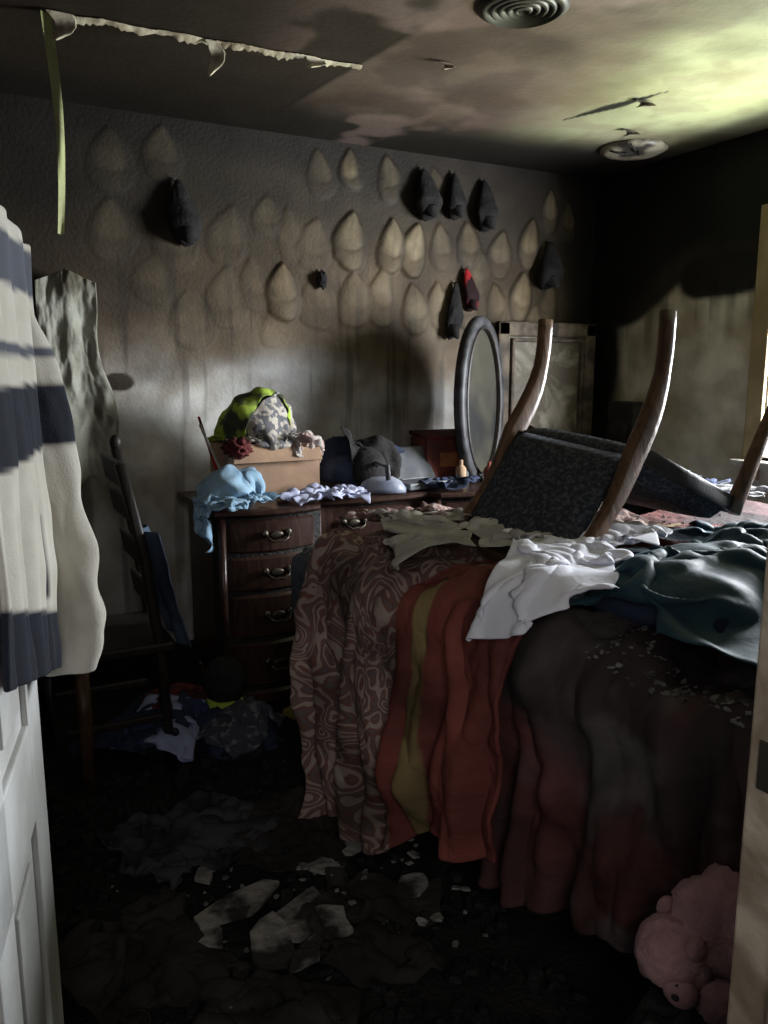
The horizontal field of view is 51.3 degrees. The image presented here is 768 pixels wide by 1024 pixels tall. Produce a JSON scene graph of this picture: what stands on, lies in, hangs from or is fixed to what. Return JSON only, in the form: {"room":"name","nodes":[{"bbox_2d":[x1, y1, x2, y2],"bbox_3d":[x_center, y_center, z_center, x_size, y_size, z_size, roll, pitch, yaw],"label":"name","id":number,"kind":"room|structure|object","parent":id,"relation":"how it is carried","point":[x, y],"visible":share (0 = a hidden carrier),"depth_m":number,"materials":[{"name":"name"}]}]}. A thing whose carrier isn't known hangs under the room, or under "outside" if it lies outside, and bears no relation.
{"room":"fire-damaged room","nodes":[
{"label":"fire-damaged room","id":0,"kind":"room"},
{"bbox_2d":[0,92,596,641],"bbox_3d":[-0.459,-0.550,3.981,3.860,2.500,0.018,-5,11,-28],"label":"wall","id":1,"kind":"structure","parent":0,"point":[183,332],"depth_m":3.82,"materials":[{"name":"grey paint"}]},
{"bbox_2d":[34,269,118,485],"bbox_3d":[-1.335,-0.561,3.425,0.367,0.922,0.067,-5,11,-28],"label":"hanging cloth","id":2,"kind":"object","parent":1,"relation":"hanging from","point":[66,301],"visible":0.63,"depth_m":3.43,"materials":[{"name":"fabric"}]},
{"bbox_2d":[37,639,197,685],"bbox_3d":[-0.458,0.633,4.186,3.860,0.100,0.020,-5,11,-28],"label":"baseboard","id":3,"kind":"structure","parent":1,"relation":"attached to","point":[182,653],"depth_m":3.79,"materials":[{"name":"brown wood"}]},
{"bbox_2d":[167,177,202,246],"bbox_3d":[-0.884,-1.334,3.549,0.148,0.294,0.113,-1,10,-7],"label":"baseball cap","id":4,"kind":"object","parent":1,"relation":"hanging from","point":[185,222],"visible":1,"depth_m":3.52,"materials":[{"name":"black fabric"}]},
{"bbox_2d":[316,269,326,289],"bbox_3d":[-0.305,-1.142,3.933,0.058,0.106,0.045,-5,11,-28],"label":"clump","id":5,"kind":"object","parent":1,"relation":"attached to","point":[321,278],"visible":1,"depth_m":3.93,"materials":[{"name":"black fabric"}]},
{"bbox_2d":[414,167,442,221],"bbox_3d":[0.230,-1.633,4.098,0.149,0.265,0.116,-1,10,-6],"label":"baseball cap","id":6,"kind":"object","parent":1,"relation":"hanging from","point":[428,199],"visible":1,"depth_m":4.07,"materials":[{"name":"black fabric"}]},
{"bbox_2d":[444,281,463,339],"bbox_3d":[0.379,-1.083,4.294,0.080,0.313,0.094,7,12,34],"label":"baseball cap","id":7,"kind":"object","parent":1,"relation":"hanging from","point":[454,318],"visible":1,"depth_m":4.28,"materials":[{"name":"black fabric"}]},
{"bbox_2d":[447,171,466,220],"bbox_3d":[0.382,-1.660,4.192,0.090,0.245,0.104,5,11,26],"label":"baseball cap","id":8,"kind":"object","parent":1,"relation":"hanging from","point":[457,201],"visible":1,"depth_m":4.17,"materials":[{"name":"black fabric"}]},
{"bbox_2d":[463,267,478,311],"bbox_3d":[0.473,-1.203,4.320,0.093,0.236,0.079,0,10,-3],"label":"baseball cap","id":9,"kind":"object","parent":1,"relation":"hanging from","point":[470,291],"visible":1,"depth_m":4.30,"materials":[{"name":"red fabric"}]},
{"bbox_2d":[476,179,497,231],"bbox_3d":[0.554,-1.644,4.280,0.122,0.274,0.102,0,10,-2],"label":"baseball cap","id":10,"kind":"object","parent":1,"relation":"hanging from","point":[487,210],"visible":1,"depth_m":4.26,"materials":[{"name":"black fabric"}]},
{"bbox_2d":[535,240,564,289],"bbox_3d":[0.949,-1.399,4.521,0.125,0.274,0.167,10,14,44],"label":"baseball cap","id":11,"kind":"object","parent":1,"relation":"hanging from","point":[551,271],"visible":1,"depth_m":4.49,"materials":[{"name":"black fabric"}]},
{"bbox_2d":[37,660,662,1023],"bbox_3d":[0.797,1.092,1.871,3.860,0.001,5.370,-5,11,-28],"label":"floor","id":12,"kind":"structure","parent":0,"point":[615,983],"depth_m":2.13,"materials":[{"name":"carpet"}]},
{"bbox_2d":[39,434,176,789],"bbox_3d":[-0.987,0.326,2.848,0.458,1.171,0.420,-5,11,-28],"label":"slat-back chair","id":13,"kind":"object","parent":12,"relation":"on","point":[141,633],"visible":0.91,"depth_m":2.77,"materials":[{"name":"brown wood"}]},
{"bbox_2d":[142,524,191,647],"bbox_3d":[-0.787,0.255,2.817,0.150,0.418,0.261,-5,11,-28],"label":"garment","id":14,"kind":"object","parent":13,"relation":"on","point":[169,611],"visible":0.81,"depth_m":2.75,"materials":[{"name":"fabric"}]},
{"bbox_2d":[67,686,221,758],"bbox_3d":[-0.901,0.791,2.967,0.432,0.162,0.480,8,12,37],"label":"jacket","id":15,"kind":"object","parent":12,"relation":"on","point":[113,738],"visible":0.59,"depth_m":2.87,"materials":[{"name":"fabric"}]},
{"bbox_2d":[58,886,251,1023],"bbox_3d":[-0.562,1.040,1.881,0.413,0.063,0.391,9,13,41],"label":"rag","id":16,"kind":"object","parent":12,"relation":"on","point":[94,966],"visible":0.98,"depth_m":1.85,"materials":[{"name":"brown fabric"}]},
{"bbox_2d":[122,714,198,756],"bbox_3d":[-0.832,0.864,3.152,0.483,0.283,0.426,0,10,0],"label":"pile","id":17,"kind":"object","parent":12,"relation":"on","point":[153,750],"visible":0.02,"depth_m":2.95,"materials":[{"name":"black fabric"}]},
{"bbox_2d":[109,692,212,762],"bbox_3d":[-0.829,0.788,2.967,0.343,0.142,0.406,0,10,2],"label":"blue striped top","id":18,"kind":"object","parent":17,"relation":"on","point":[182,745],"visible":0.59,"depth_m":2.85,"materials":[{"name":"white fabric"}]},
{"bbox_2d":[139,682,211,709],"bbox_3d":[-0.803,0.739,3.170,0.330,0.132,0.336,9,13,41],"label":"shirt","id":19,"kind":"object","parent":17,"relation":"on","point":[196,690],"visible":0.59,"depth_m":3.10,"materials":[{"name":"fabric"}]},
{"bbox_2d":[96,790,286,889],"bbox_3d":[-0.572,0.953,2.386,0.481,0.062,0.442,-9,13,-42],"label":"towel","id":20,"kind":"object","parent":12,"relation":"on","point":[195,828],"visible":0.98,"depth_m":2.35,"materials":[{"name":"grey fabric"}]},
{"bbox_2d":[198,717,280,760],"bbox_3d":[-0.551,0.883,3.073,0.335,0.220,0.315,-5,11,-28],"label":"pile","id":21,"kind":"object","parent":12,"relation":"on","point":[269,743],"visible":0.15,"depth_m":3.00,"materials":[{"name":"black fabric"}]},
{"bbox_2d":[192,968,363,1023],"bbox_3d":[-0.258,1.086,1.638,0.383,0.059,0.389,1,10,8],"label":"rag","id":22,"kind":"object","parent":12,"relation":"on","point":[305,1002],"visible":0.99,"depth_m":1.75,"materials":[{"name":"black fabric"}]},
{"bbox_2d":[283,706,295,719],"bbox_3d":[-0.345,0.819,3.247,0.112,0.046,0.081,7,12,33],"label":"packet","id":23,"kind":"object","parent":12,"relation":"on","point":[288,711],"visible":0.2,"depth_m":3.23,"materials":[{"name":"plastic"}]},
{"bbox_2d":[233,785,349,873],"bbox_3d":[-0.281,0.951,2.393,0.372,0.070,0.436,-3,11,-19],"label":"sheet","id":24,"kind":"object","parent":12,"relation":"on","point":[308,840],"visible":0.8,"depth_m":2.35,"materials":[{"name":"black fabric"}]},
{"bbox_2d":[307,857,343,873],"bbox_3d":[-0.165,0.986,2.227,0.068,0.021,0.089,9,14,42],"label":"shard","id":25,"kind":"object","parent":24,"relation":"on","point":[317,866],"visible":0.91,"depth_m":2.22},
{"bbox_2d":[111,867,487,1023],"bbox_3d":[-0.261,1.040,1.984,0.930,0.025,1.227,-5,11,-28],"label":"fragments","id":26,"kind":"object","parent":12,"relation":"on","point":[454,943],"visible":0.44,"depth_m":2.08,"materials":[{"name":"paper"}]},
{"bbox_2d":[194,865,212,884],"bbox_3d":[-0.491,0.992,2.194,0.048,0.022,0.099,-1,10,-4],"label":"shard","id":27,"kind":"object","parent":26,"relation":"on","point":[203,875],"visible":0.86,"depth_m":2.17},
{"bbox_2d":[177,481,482,702],"bbox_3d":[-0.004,0.310,3.826,1.770,0.860,0.658,-5,11,-28],"label":"dresser","id":28,"kind":"object","parent":12,"relation":"on","point":[242,600],"visible":0.28,"depth_m":3.28,"materials":[{"name":"brown wood"}]},
{"bbox_2d":[197,416,220,470],"bbox_3d":[-0.728,-0.237,3.416,0.030,0.328,0.313,-8,13,-37],"label":"drumsticks","id":29,"kind":"object","parent":28,"relation":"on","point":[216,464],"visible":0.66,"depth_m":3.43,"materials":[{"name":"brown wood"}]},
{"bbox_2d":[191,464,279,552],"bbox_3d":[-0.629,-0.024,3.256,0.336,0.330,0.351,-10,14,-43],"label":"towel","id":30,"kind":"object","parent":28,"relation":"on","point":[229,487],"visible":1,"depth_m":3.19,"materials":[{"name":"blue fabric"}]},
{"bbox_2d":[209,441,321,493],"bbox_3d":[-0.525,-0.203,3.574,0.416,0.228,0.335,-5,11,-28],"label":"cardboard box","id":31,"kind":"object","parent":28,"relation":"on","point":[281,470],"visible":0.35,"depth_m":3.48,"materials":[{"name":"beige cardboard"}]},
{"bbox_2d":[220,436,253,459],"bbox_3d":[-0.617,-0.264,3.355,0.136,0.108,0.138,6,12,33],"label":"t-shirt","id":32,"kind":"object","parent":31,"relation":"in","point":[239,448],"visible":0.98,"depth_m":3.32,"materials":[{"name":"fabric"}]},
{"bbox_2d":[207,387,290,441],"bbox_3d":[-0.575,-0.395,3.580,0.396,0.327,0.287,-5,11,-28],"label":"vest","id":33,"kind":"object","parent":31,"relation":"in","point":[233,421],"visible":0.5,"depth_m":3.46,"materials":[{"name":"fabric"}]},
{"bbox_2d":[226,392,298,449],"bbox_3d":[-0.492,-0.399,3.510,0.234,0.253,0.388,6,12,33],"label":"camouflage cap","id":34,"kind":"object","parent":31,"relation":"on","point":[269,426],"visible":0.88,"depth_m":3.45,"materials":[{"name":"grey fabric"}]},
{"bbox_2d":[292,430,324,463],"bbox_3d":[-0.334,-0.281,3.534,0.132,0.165,0.187,2,10,11],"label":"blouse","id":35,"kind":"object","parent":31,"relation":"in","point":[307,438],"visible":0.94,"depth_m":3.48,"materials":[{"name":"fabric"}]},
{"bbox_2d":[277,482,370,505],"bbox_3d":[-0.259,-0.077,3.394,0.414,0.068,0.260,-5,11,-25],"label":"white pillowcase","id":36,"kind":"object","parent":28,"relation":"on","point":[314,491],"visible":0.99,"depth_m":3.36,"materials":[{"name":"white fabric"}]},
{"bbox_2d":[320,454,356,485],"bbox_3d":[-0.158,-0.183,3.697,0.301,0.178,0.194,5,11,25],"label":"baseball cap","id":37,"kind":"object","parent":28,"relation":"on","point":[336,468],"visible":0.7,"depth_m":3.63,"materials":[{"name":"blue fabric"}]},
{"bbox_2d":[319,436,350,465],"bbox_3d":[-0.175,-0.273,3.769,0.288,0.167,0.186,1,10,5],"label":"baseball cap","id":38,"kind":"object","parent":37,"relation":"on","point":[337,445],"visible":0.53,"depth_m":3.71,"materials":[{"name":"blue fabric"}]},
{"bbox_2d":[348,447,385,486],"bbox_3d":[-0.076,-0.197,3.683,0.206,0.199,0.277,-5,11,-28],"label":"baseball cap","id":39,"kind":"object","parent":28,"relation":"on","point":[364,467],"visible":0.63,"depth_m":3.62,"materials":[{"name":"grey fabric"}]},
{"bbox_2d":[340,427,402,479],"bbox_3d":[-0.043,-0.273,3.800,0.361,0.275,0.378,-4,11,-22],"label":"hoodie","id":40,"kind":"object","parent":28,"relation":"on","point":[387,448],"visible":0.48,"depth_m":3.75,"materials":[{"name":"grey fabric"}]},
{"bbox_2d":[360,461,405,493],"bbox_3d":[-0.005,-0.157,3.585,0.206,0.136,0.124,3,10,16],"label":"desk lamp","id":41,"kind":"object","parent":28,"relation":"on","point":[387,484],"visible":0.95,"depth_m":3.55,"materials":[{"name":"plastic"}]},
{"bbox_2d":[395,445,404,453],"bbox_3d":[-0.026,-0.228,3.852,0.343,0.237,0.211,-5,11,-28],"label":"duffel bag","id":42,"kind":"object","parent":28,"relation":"on","point":[399,449],"visible":0.03,"depth_m":3.84,"materials":[{"name":"blue fabric"}]},
{"bbox_2d":[398,446,449,490],"bbox_3d":[0.151,-0.212,3.789,0.276,0.172,0.261,-7,12,-36],"label":"case","id":43,"kind":"object","parent":28,"relation":"on","point":[415,467],"visible":0.47,"depth_m":3.85,"materials":[{"name":"grey plastic"}]},
{"bbox_2d":[409,429,458,477],"bbox_3d":[0.293,-0.290,4.040,0.275,0.239,0.215,-4,11,-22],"label":"storage box","id":44,"kind":"object","parent":28,"relation":"on","point":[439,445],"visible":0.56,"depth_m":3.94,"materials":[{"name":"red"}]},
{"bbox_2d":[418,475,479,489],"bbox_3d":[0.303,-0.145,3.743,0.328,0.051,0.260,-5,11,-28],"label":"t-shirt","id":45,"kind":"object","parent":28,"relation":"on","point":[455,482],"visible":0.97,"depth_m":3.67,"materials":[{"name":"fabric"}]},
{"bbox_2d":[455,460,465,476],"bbox_3d":[0.369,-0.191,3.846,0.052,0.120,0.052,-5,11,-28],"label":"toiletry bottle","id":46,"kind":"object","parent":28,"relation":"on","point":[460,471],"visible":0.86,"depth_m":3.83,"materials":[{"name":"plastic"}]},
{"bbox_2d":[453,316,503,480],"bbox_3d":[0.480,-0.553,4.003,0.522,0.838,0.205,-9,14,-42],"label":"oval mirror","id":47,"kind":"object","parent":28,"relation":"on","point":[478,403],"visible":0.85,"depth_m":3.96,"materials":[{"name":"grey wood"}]},
{"bbox_2d":[484,461,490,478],"bbox_3d":[0.519,-0.199,3.948,0.052,0.100,0.052,-5,11,-28],"label":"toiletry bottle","id":48,"kind":"object","parent":28,"relation":"on","point":[487,467],"visible":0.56,"depth_m":3.93,"materials":[{"name":"plastic"}]},
{"bbox_2d":[46,733,627,1023],"bbox_3d":[-0.355,1.020,2.114,1.181,0.055,1.733,-5,11,-28],"label":"debris","id":49,"kind":"object","parent":12,"relation":"on","point":[489,907],"visible":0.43,"depth_m":2.10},
{"bbox_2d":[198,926,222,948],"bbox_3d":[-0.428,1.033,1.947,0.076,0.024,0.096,-1,10,-7],"label":"shard","id":50,"kind":"object","parent":49,"relation":"on","point":[213,937],"visible":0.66,"depth_m":1.93},
{"bbox_2d":[194,879,278,930],"bbox_3d":[-0.366,1.004,2.048,0.243,0.012,0.099,-7,12,-36],"label":"shard","id":51,"kind":"object","parent":49,"relation":"on","point":[242,903],"visible":0.96,"depth_m":2.03},
{"bbox_2d":[195,656,285,758],"bbox_3d":[-0.577,0.715,3.045,0.375,0.279,0.359,4,11,20],"label":"pile","id":52,"kind":"object","parent":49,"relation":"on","point":[240,727],"depth_m":2.99,"materials":[{"name":"fabric"}]},
{"bbox_2d":[250,911,294,969],"bbox_3d":[-0.272,1.019,1.902,0.098,0.029,0.168,-4,11,-20],"label":"shard","id":53,"kind":"object","parent":49,"relation":"on","point":[272,947],"visible":1,"depth_m":1.89},
{"bbox_2d":[276,886,320,942],"bbox_3d":[-0.202,1.020,2.022,0.122,0.036,0.231,6,12,31],"label":"shard","id":54,"kind":"object","parent":49,"relation":"on","point":[298,928],"visible":0.62,"depth_m":2.00},
{"bbox_2d":[289,932,323,973],"bbox_3d":[-0.177,1.028,1.866,0.063,0.024,0.113,1,10,8],"label":"shard","id":55,"kind":"object","parent":49,"relation":"on","point":[307,953],"visible":1,"depth_m":1.85},
{"bbox_2d":[345,841,361,853],"bbox_3d":[-0.079,0.961,2.308,0.071,0.012,0.063,-5,11,-28],"label":"shard","id":56,"kind":"object","parent":49,"relation":"on","point":[356,847],"visible":0.43,"depth_m":2.29},
{"bbox_2d":[296,838,470,932],"bbox_3d":[0.004,0.997,2.137,0.394,0.033,0.396,-5,11,-28],"label":"chips","id":57,"kind":"object","parent":49,"relation":"on","point":[436,917],"visible":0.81,"depth_m":2.13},
{"bbox_2d":[299,867,444,987],"bbox_3d":[-0.039,1.020,1.991,0.384,0.066,0.413,1,10,5],"label":"rag","id":58,"kind":"object","parent":12,"relation":"on","point":[373,952],"visible":0.87,"depth_m":1.95,"materials":[{"name":"fabric"}]},
{"bbox_2d":[315,904,352,937],"bbox_3d":[-0.120,1.008,1.977,0.074,0.024,0.110,-5,11,-28],"label":"shard","id":59,"kind":"object","parent":58,"relation":"on","point":[332,918],"visible":1,"depth_m":1.97},
{"bbox_2d":[353,868,367,884],"bbox_3d":[-0.050,0.988,2.153,0.047,0.012,0.079,2,10,13],"label":"shard","id":60,"kind":"object","parent":58,"relation":"on","point":[364,877],"visible":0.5,"depth_m":2.16},
{"bbox_2d":[395,872,427,897],"bbox_3d":[0.075,0.993,2.124,0.083,0.012,0.102,1,10,8],"label":"shard","id":61,"kind":"object","parent":58,"relation":"on","point":[412,885],"visible":0.97,"depth_m":2.12},
{"bbox_2d":[291,502,649,614],"bbox_3d":[0.965,0.521,2.873,2.003,0.777,1.754,-7,12,-36],"label":"bed","id":62,"kind":"object","parent":12,"relation":"on","point":[299,562],"visible":0.07,"depth_m":2.87,"materials":[{"name":"blue fabric"}]},
{"bbox_2d":[339,501,463,521],"bbox_3d":[0.108,0.000,2.797,0.458,0.066,0.388,-6,12,-32],"label":"fold","id":63,"kind":"object","parent":62,"relation":"on","point":[367,514],"visible":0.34,"depth_m":2.77,"materials":[{"name":"beige fabric"}]},
{"bbox_2d":[289,507,721,862],"bbox_3d":[0.463,0.483,2.569,1.491,0.853,1.118,-5,11,-28],"label":"comforter","id":64,"kind":"object","parent":62,"relation":"on","point":[396,713],"visible":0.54,"depth_m":2.16,"materials":[{"name":"fabric"}]},
{"bbox_2d":[373,507,551,569],"bbox_3d":[0.224,0.054,2.446,0.523,0.083,0.623,-2,10,-10],"label":"crumpled cloth","id":65,"kind":"object","parent":64,"relation":"on","point":[416,531],"visible":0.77,"depth_m":2.31,"materials":[{"name":"fabric"}]},
{"bbox_2d":[476,500,767,953],"bbox_3d":[1.125,0.503,2.522,2.219,0.802,1.696,-5,11,-28],"label":"blanket","id":66,"kind":"object","parent":62,"relation":"on","point":[614,794],"visible":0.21,"depth_m":1.64,"materials":[{"name":"fabric"}]},
{"bbox_2d":[334,507,749,689],"bbox_3d":[0.881,0.125,2.537,1.689,0.119,1.370,-7,12,-34],"label":"flakes","id":67,"kind":"object","parent":66,"relation":"on","point":[446,578],"visible":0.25,"depth_m":2.56,"materials":[{"name":"paint"}]},
{"bbox_2d":[584,625,751,727],"bbox_3d":[0.902,0.481,1.759,0.823,0.456,0.463,-5,11,-28],"label":"crumbs","id":68,"kind":"object","parent":66,"relation":"on","point":[678,690],"visible":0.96,"depth_m":1.60,"materials":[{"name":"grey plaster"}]},
{"bbox_2d":[569,520,767,665],"bbox_3d":[1.021,0.223,2.161,1.393,0.379,0.952,-8,13,-37],"label":"blanket","id":69,"kind":"object","parent":66,"relation":"on","point":[720,572],"visible":0.78,"depth_m":1.78,"materials":[{"name":"fabric"}]},
{"bbox_2d":[466,520,672,641],"bbox_3d":[0.464,0.156,2.132,0.455,0.194,0.893,5,11,28],"label":"shirt","id":70,"kind":"object","parent":69,"relation":"on","point":[534,580],"visible":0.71,"depth_m":1.84,"materials":[{"name":"fabric"}]},
{"bbox_2d":[455,309,767,560],"bbox_3d":[0.750,-0.245,2.559,1.017,0.764,0.615,-5,11,-28],"label":"upholstered chair","id":71,"kind":"object","parent":69,"relation":"on","point":[554,481],"visible":0.93,"depth_m":2.42,"materials":[{"name":"black fabric"}]},
{"bbox_2d":[713,481,767,496],"bbox_3d":[1.304,-0.087,2.990,0.289,0.045,0.221,-3,10,-15],"label":"towel","id":72,"kind":"object","parent":66,"relation":"on","point":[759,491],"visible":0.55,"depth_m":2.95,"materials":[{"name":"white fabric"}]},
{"bbox_2d":[603,498,648,514],"bbox_3d":[1.093,-0.087,3.527,0.347,0.193,0.339,2,10,12],"label":"heap","id":73,"kind":"object","parent":62,"relation":"on","point":[636,509],"visible":0.13,"depth_m":3.44,"materials":[{"name":"black fabric"}]},
{"bbox_2d":[704,477,730,492],"bbox_3d":[1.370,-0.069,3.484,0.340,0.193,0.362,7,12,36],"label":"heap","id":74,"kind":"object","parent":62,"relation":"on","point":[713,480],"visible":0.06,"depth_m":3.41,"materials":[{"name":"fabric"}]},
{"bbox_2d":[623,985,708,1023],"bbox_3d":[0.532,1.061,1.399,0.360,0.528,0.302,-1,10,-6],"label":"heap","id":75,"kind":"object","parent":12,"relation":"on","point":[654,1008],"visible":0.23,"depth_m":1.37,"materials":[{"name":"black fabric"}]},
{"bbox_2d":[634,862,738,1023],"bbox_3d":[0.563,0.740,1.360,0.242,0.245,0.222,-5,11,-28],"label":"plush bear","id":76,"kind":"object","parent":75,"relation":"on","point":[685,948],"visible":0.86,"depth_m":1.32},
{"bbox_3d":[1.060,0.151,4.555,0.700,0.840,0.540,-5,11,-28],"label":"chest","id":77,"kind":"object","parent":12,"relation":"on","visible":0},
{"bbox_2d":[496,321,595,435],"bbox_3d":[0.931,-0.696,4.609,0.700,0.770,0.045,-5,11,-28],"label":"framed panel","id":78,"kind":"object","parent":77,"relation":"on","point":[566,401],"visible":0.52,"depth_m":4.63,"materials":[{"name":"beige wood"}]},
{"bbox_2d":[607,401,643,443],"bbox_3d":[1.365,-0.448,4.499,0.147,0.340,0.200,-5,11,-28],"label":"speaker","id":79,"kind":"object","parent":77,"relation":"on","point":[622,415],"visible":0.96,"depth_m":4.44},
{"bbox_2d":[0,0,767,178],"bbox_3d":[0.316,-1.528,2.328,3.860,0.001,3.320,-5,11,-28],"label":"ceiling","id":80,"kind":"structure","parent":0,"point":[548,97],"depth_m":2.99,"materials":[{"name":"paint"}]},
{"bbox_2d":[40,9,454,233],"bbox_3d":[-0.419,-1.271,2.790,1.389,0.660,0.162,-3,11,-18],"label":"tape","id":81,"kind":"object","parent":80,"relation":"attached to","point":[65,23],"visible":1,"depth_m":2.56,"materials":[{"name":"paper"}]},
{"bbox_2d":[477,0,569,28],"bbox_3d":[0.425,-1.536,2.443,0.280,0.022,0.280,-5,11,-28],"label":"ceiling vent","id":82,"kind":"object","parent":80,"relation":"attached to","point":[511,14],"depth_m":2.46,"materials":[{"name":"white metal"}]},
{"bbox_2d":[600,139,668,160],"bbox_3d":[1.249,-1.795,4.003,0.330,0.053,0.330,-5,11,-28],"label":"ceiling light","id":83,"kind":"object","parent":80,"relation":"attached to","point":[630,149],"depth_m":3.93,"materials":[{"name":"white glass"}]},
{"bbox_2d":[624,99,655,135],"bbox_3d":[1.112,-1.712,3.492,0.092,0.030,0.480,2,10,9],"label":"paint","id":84,"kind":"object","parent":80,"relation":"attached to","point":[642,103],"visible":1,"depth_m":3.31,"materials":[{"name":"white paint"}]},
{"bbox_2d":[592,597,728,632],"bbox_3d":[0.780,0.204,1.964,0.593,0.137,0.451,-5,11,-28],"label":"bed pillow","id":85,"kind":"object","parent":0,"point":[641,614],"depth_m":1.81,"materials":[{"name":"fabric"}]},
{"bbox_2d":[591,129,767,503],"bbox_3d":[2.020,-0.454,3.437,0.001,2.500,3.320,-5,11,-28],"label":"wall","id":86,"kind":"structure","parent":0,"point":[680,233],"depth_m":4.17,"materials":[{"name":"paint"}]},
{"bbox_2d":[729,458,767,469],"bbox_3d":[2.071,-0.140,3.330,0.100,0.030,1.430,-5,11,-28],"label":"sill","id":87,"kind":"structure","parent":86,"relation":"attached to","point":[738,461],"depth_m":3.87,"materials":[{"name":"white wood"}]},
{"bbox_2d":[742,204,767,479],"bbox_3d":[1.787,-0.791,3.798,0.024,1.280,0.090,-5,11,-28],"label":"window frame","id":88,"kind":"structure","parent":86,"relation":"attached to","point":[758,364],"depth_m":3.79,"materials":[{"name":"paint"}]},
{"bbox_2d":[762,376,767,459],"bbox_3d":[1.871,-0.800,3.790,0.120,1.120,0.020,-5,11,-28],"label":"reveal","id":89,"kind":"object","parent":86,"relation":"attached to","point":[765,454],"visible":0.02,"depth_m":3.85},
{"bbox_3d":[1.067,-0.051,1.154,3.860,2.500,0.120,-5,11,-28],"label":"wall","id":90,"kind":"structure","parent":0,"visible":0},
{"bbox_2d":[0,687,46,1023],"bbox_3d":[-0.461,0.231,0.878,0.028,2.020,0.736,-3,10,-16],"label":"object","id":91,"kind":"structure","parent":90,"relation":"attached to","point":[5,754],"depth_m":1.09,"materials":[{"name":"paint"}]},
{"bbox_2d":[0,644,18,750],"bbox_3d":[-0.488,0.003,0.992,0.008,0.570,0.128,-3,10,-16],"label":"panel","id":92,"kind":"object","parent":91,"relation":"attached to","point":[9,701],"visible":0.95,"depth_m":1.01,"materials":[{"name":"paint"}]},
{"bbox_2d":[0,765,23,1023],"bbox_3d":[-0.444,0.230,0.882,0.012,2.020,0.100,-3,10,-16],"label":"stile","id":93,"kind":"object","parent":91,"relation":"attached to","point":[11,1012],"visible":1,"depth_m":0.94,"materials":[{"name":"paint"}]},
{"bbox_2d":[0,726,35,961],"bbox_3d":[-0.444,0.422,0.916,0.012,0.150,0.516,-3,10,-16],"label":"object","id":94,"kind":"structure","parent":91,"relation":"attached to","point":[17,781],"depth_m":1.02,"materials":[{"name":"paint"}]},
{"bbox_2d":[14,863,45,1023],"bbox_3d":[-0.488,0.732,1.121,0.008,0.450,0.128,-3,10,-16],"label":"panel","id":95,"kind":"object","parent":91,"relation":"attached to","point":[26,927],"visible":0.87,"depth_m":1.09,"materials":[{"name":"paint"}]},
{"bbox_2d":[18,680,63,1023],"bbox_3d":[-0.532,0.178,1.178,0.012,2.020,0.110,-3,10,-16],"label":"stile","id":96,"kind":"object","parent":91,"relation":"attached to","point":[28,693],"visible":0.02,"depth_m":1.22,"materials":[{"name":"paint"}]},
{"bbox_2d":[0,205,105,691],"bbox_3d":[-0.442,-0.279,0.972,0.212,1.114,0.464,-6,12,-31],"label":"striped shirt","id":97,"kind":"object","parent":91,"relation":"hanging from","point":[53,610],"visible":1,"depth_m":1.05,"materials":[{"name":"white fabric"}]},
{"bbox_2d":[727,544,767,1023],"bbox_3d":[0.475,0.210,0.880,0.034,2.080,0.130,-5,11,-28],"label":"door frame","id":98,"kind":"structure","parent":90,"relation":"attached to","point":[748,992],"depth_m":0.95,"materials":[{"name":"white wood"}]},
{"bbox_2d":[756,740,767,793],"bbox_3d":[0.443,0.295,0.918,0.003,0.060,0.030,-5,11,-28],"label":"strike plate","id":99,"kind":"object","parent":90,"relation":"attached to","point":[762,770],"visible":1,"depth_m":0.92,"materials":[{"name":"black metal"}]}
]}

